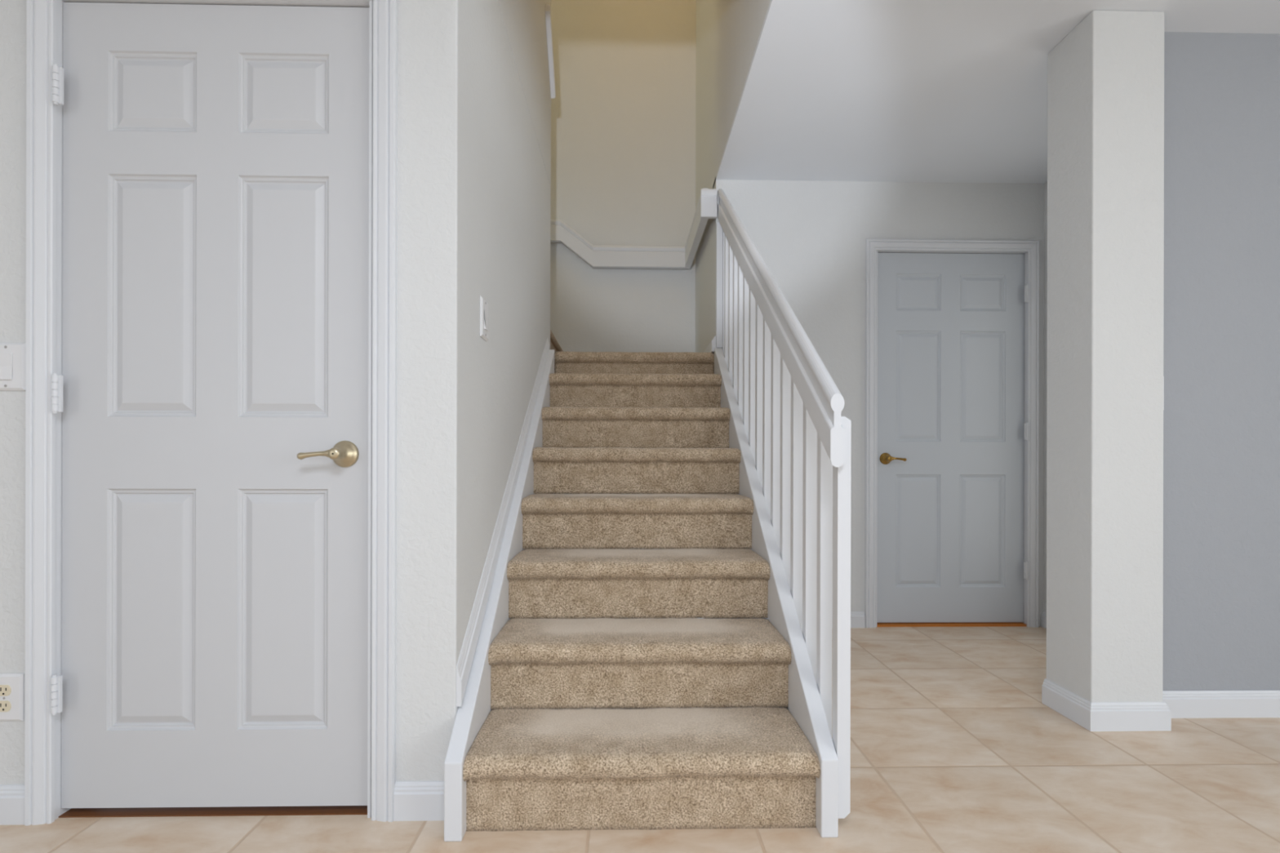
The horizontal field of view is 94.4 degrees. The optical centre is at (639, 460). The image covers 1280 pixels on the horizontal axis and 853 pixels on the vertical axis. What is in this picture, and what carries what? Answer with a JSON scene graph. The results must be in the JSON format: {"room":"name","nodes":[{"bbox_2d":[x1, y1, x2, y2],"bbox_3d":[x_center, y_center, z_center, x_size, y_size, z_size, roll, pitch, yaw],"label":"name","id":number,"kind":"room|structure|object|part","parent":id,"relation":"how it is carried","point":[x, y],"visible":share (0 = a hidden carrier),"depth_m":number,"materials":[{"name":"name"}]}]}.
{"room":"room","nodes":[
{"label":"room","id":0,"kind":"room"},
{"bbox_2d":[0,0,26,785],"bbox_3d":[-2.248,-0.316,1.518,1.564,2.419,0.120,0,0,-1],"label":"wall","id":1,"kind":"structure","parent":0,"point":[13,13],"depth_m":1.47,"materials":[{"name":"paint"}]},
{"bbox_2d":[0,673,23,720],"bbox_3d":[-1.572,0.587,1.467,0.084,0.117,0.008,0,0,-1],"label":"wall outlet","id":2,"kind":"object","parent":1,"relation":"attached to","point":[11,685],"visible":1,"depth_m":1.47,"materials":[{"name":"white plastic"}]},
{"bbox_2d":[0,684,11,696],"bbox_3d":[-1.572,0.567,1.464,0.034,0.027,0.002,0,0,-1],"label":"socket","id":3,"kind":"object","parent":2,"relation":"attached to","point":[5,690],"depth_m":1.46,"materials":[{"name":"beige plastic"}]},
{"bbox_2d":[0,700,11,711],"bbox_3d":[-1.572,0.606,1.464,0.034,0.027,0.002,0,0,-1],"label":"socket","id":4,"kind":"object","parent":2,"relation":"attached to","point":[5,705],"depth_m":1.46,"materials":[{"name":"beige plastic"}]},
{"bbox_2d":[0,784,25,825],"bbox_3d":[-2.271,0.848,1.451,1.522,0.091,0.014,0,0,-1],"label":"baseboard","id":5,"kind":"structure","parent":1,"relation":"attached to","point":[11,796],"depth_m":1.46,"materials":[{"name":"paint"}]},
{"bbox_2d":[0,342,26,391],"bbox_3d":[-1.567,-0.234,1.465,0.089,0.118,0.012,0,0,-1],"label":"light switch","id":6,"kind":"object","parent":1,"relation":"attached to","point":[12,355],"visible":1,"depth_m":1.47,"materials":[{"name":"white plastic"}]},
{"bbox_2d":[50,2,368,808],"bbox_3d":[-1.070,-0.139,1.486,0.772,2.032,0.101,0,0,-1],"label":"door","id":7,"kind":"structure","parent":1,"relation":"in","point":[211,393],"depth_m":1.50,"materials":[{"name":"paint"}]},
{"bbox_3d":[-0.787,-0.017,1.454,0.106,0.030,0.026,0,0,-1],"label":"handle","id":8,"kind":"part","parent":7,"relation":"part of","materials":[{"name":"gold metal"}]},
{"bbox_2d":[24,0,397,825],"bbox_3d":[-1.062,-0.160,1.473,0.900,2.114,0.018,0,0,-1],"label":"trim","id":9,"kind":"structure","parent":1,"relation":"attached to","point":[41,112],"depth_m":1.47,"materials":[{"name":"paint"}]},
{"bbox_2d":[370,0,551,816],"bbox_3d":[-0.584,-1.602,2.390,0.214,5.000,1.797,0,0,-1],"label":"wall","id":10,"kind":"structure","parent":0,"point":[474,188],"depth_m":1.50,"materials":[{"name":"paint"}]},
{"bbox_2d":[393,781,444,821],"bbox_3d":[-0.540,0.852,1.486,0.149,0.091,0.014,0,0,-1],"label":"baseboard","id":11,"kind":"structure","parent":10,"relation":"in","point":[413,801],"depth_m":1.48,"materials":[{"name":"paint"}]},
{"bbox_2d":[480,295,488,341],"bbox_3d":[-0.461,-0.422,1.763,0.012,0.117,0.078,0,0,-1],"label":"light switch","id":12,"kind":"object","parent":10,"relation":"attached to","point":[483,304],"visible":1,"depth_m":1.75,"materials":[{"name":"white plastic"}]},
{"bbox_2d":[545,4,555,98],"bbox_3d":[-0.478,-2.182,3.170,0.026,0.340,0.238,0,0,-1],"label":"handrail","id":13,"kind":"object","parent":10,"relation":"attached to","point":[548,15],"visible":1,"depth_m":3.15,"materials":[{"name":"paint"}]},
{"bbox_2d":[550,0,696,549],"bbox_3d":[-1.136,-1.603,4.213,3.292,5.000,0.120,0,0,-1],"label":"wall","id":14,"kind":"structure","parent":0,"point":[623,108],"depth_m":4.17,"materials":[{"name":"paint"}]},
{"bbox_2d":[550,188,717,269],"bbox_3d":[-0.308,-1.490,3.643,1.424,0.364,0.994,0,0,-1],"label":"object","id":15,"kind":"structure","parent":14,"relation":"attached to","point":[597,256],"depth_m":4.10,"materials":[{"name":"paint"}]},
{"bbox_2d":[0,626,1279,852],"bbox_3d":[0.787,0.949,-1.929,7.700,0.103,10.312,0,0,-1],"label":"floor","id":16,"kind":"structure","parent":0,"point":[956,748],"depth_m":1.58,"materials":[{"name":"tile"}]},
{"bbox_2d":[444,337,838,841],"bbox_3d":[-0.038,0.121,2.789,0.972,1.556,2.768,0,0,-1],"label":"staircase","id":17,"kind":"structure","parent":16,"relation":"on","point":[619,455],"depth_m":1.72,"materials":[{"name":"carpet"}]},
{"bbox_3d":[-0.473,-0.019,2.329,0.013,1.278,1.665,0,0,-1],"label":"skirt moulding","id":18,"kind":"part","parent":17,"relation":"part of","materials":[{"name":"paint"}]},
{"bbox_2d":[550,329,563,354],"bbox_3d":[-1.184,-0.930,3.715,1.337,0.669,0.870,0,0,-1],"label":"flight","id":19,"kind":"object","parent":17,"relation":"on","point":[554,344],"visible":0.06,"depth_m":3.67,"materials":[{"name":"carpet"}]},
{"bbox_2d":[715,188,851,818],"bbox_3d":[0.460,-0.305,2.303,0.065,2.334,1.796,0,0,-1],"label":"banister","id":20,"kind":"object","parent":17,"relation":"attached to","point":[790,405],"visible":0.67,"depth_m":1.81,"materials":[{"name":"paint"}]},
{"bbox_3d":[0.460,-0.912,3.184,0.032,0.916,0.033,0,0,-1],"label":"post","id":21,"kind":"part","parent":20,"relation":"part of","materials":[{"name":"paint"}]},
{"bbox_3d":[0.452,-0.728,2.303,0.033,1.486,1.796,0,0,-1],"label":"handrail","id":22,"kind":"part","parent":20,"relation":"part of","materials":[{"name":"paint"}]},
{"bbox_2d":[695,0,770,352],"bbox_3d":[0.477,-1.600,2.908,0.120,5.000,2.555,0,0,-1],"label":"wall","id":23,"kind":"structure","parent":0,"point":[727,32],"depth_m":3.30,"materials":[{"name":"paint"}]},
{"bbox_2d":[703,336,715,353],"bbox_3d":[0.388,-0.630,3.686,0.022,0.082,0.995,0,0,-1],"label":"baseboard","id":24,"kind":"structure","parent":23,"relation":"attached to","point":[710,348],"depth_m":3.20,"materials":[{"name":"paint"}]},
{"bbox_2d":[737,180,1044,626],"bbox_3d":[1.426,-0.307,3.281,1.798,2.419,0.120,0,0,-1],"label":"wall","id":25,"kind":"structure","parent":0,"point":[811,236],"depth_m":3.22,"materials":[{"name":"paint"}]},
{"bbox_2d":[831,611,865,627],"bbox_3d":[0.872,0.859,3.203,0.692,0.084,0.014,0,0,-1],"label":"baseboard","id":26,"kind":"structure","parent":25,"relation":"attached to","point":[857,619],"depth_m":3.20,"materials":[{"name":"paint"}]},
{"bbox_2d":[864,239,1039,627],"bbox_3d":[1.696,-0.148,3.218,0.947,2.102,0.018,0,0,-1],"label":"trim","id":27,"kind":"structure","parent":25,"relation":"attached to","point":[872,246],"depth_m":3.22,"materials":[{"name":"paint"}]},
{"bbox_2d":[876,622,1026,626],"bbox_3d":[1.701,0.898,3.287,0.828,0.010,0.116,0,0,-1],"label":"threshold","id":28,"kind":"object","parent":25,"relation":"attached to","point":[911,624],"depth_m":3.24,"materials":[{"name":"orange wood"}]},
{"bbox_2d":[876,253,1029,622],"bbox_3d":[1.706,-0.127,3.242,0.822,2.028,0.100,0,0,-1],"label":"door","id":29,"kind":"structure","parent":25,"relation":"in","point":[951,326],"depth_m":3.26,"materials":[{"name":"white wood"}]},
{"bbox_3d":[1.385,-0.012,3.198,0.106,0.030,0.026,0,0,-1],"label":"handle","id":30,"kind":"part","parent":29,"relation":"part of","materials":[{"name":"gold metal"}]},
{"bbox_2d":[712,0,1279,188],"bbox_3d":[0.792,-1.528,-1.879,7.700,0.020,10.412,0,0,-1],"label":"ceiling","id":31,"kind":"structure","parent":0,"point":[876,91],"depth_m":2.38,"materials":[{"name":"paint"}]},
{"bbox_2d":[1043,182,1047,612],"bbox_3d":[2.276,-0.305,2.732,0.120,2.419,1.013,0,0,-1],"label":"wall","id":32,"kind":"structure","parent":0,"point":[1046,183],"depth_m":3.23,"materials":[{"name":"paint"}]},
{"bbox_2d":[1040,611,1046,628],"bbox_3d":[2.198,0.862,3.121,0.014,0.084,0.232,0,0,-1],"label":"baseboard","id":33,"kind":"structure","parent":32,"relation":"attached to","point":[1043,616],"depth_m":3.21,"materials":[{"name":"paint"}]},
{"bbox_2d":[1046,10,1164,702],"bbox_3d":[1.641,-0.307,2.103,0.246,2.419,0.218,0,0,-1],"label":"wall pillar","id":34,"kind":"structure","parent":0,"point":[1105,77],"depth_m":2.00,"materials":[{"name":"paint"}]},
{"bbox_2d":[1041,678,1171,731],"bbox_3d":[1.638,0.857,2.096,0.274,0.091,0.232,0,0,-1],"label":"baseboard","id":35,"kind":"structure","parent":34,"relation":"attached to","point":[1091,716],"depth_m":1.98,"materials":[{"name":"paint"}]},
{"bbox_2d":[1163,376,1164,409],"bbox_3d":[1.772,-0.229,2.036,0.012,0.114,0.070,0,0,-1],"label":"light switch","id":36,"kind":"object","parent":34,"relation":"attached to","point":[1163,376],"visible":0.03,"depth_m":2.00,"materials":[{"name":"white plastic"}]},
{"bbox_2d":[1162,31,1279,718],"bbox_3d":[3.110,-0.303,2.174,2.694,2.419,0.137,0,0,-1],"label":"wall","id":37,"kind":"structure","parent":0,"point":[1221,309],"depth_m":2.10,"materials":[{"name":"paint"}]}
]}

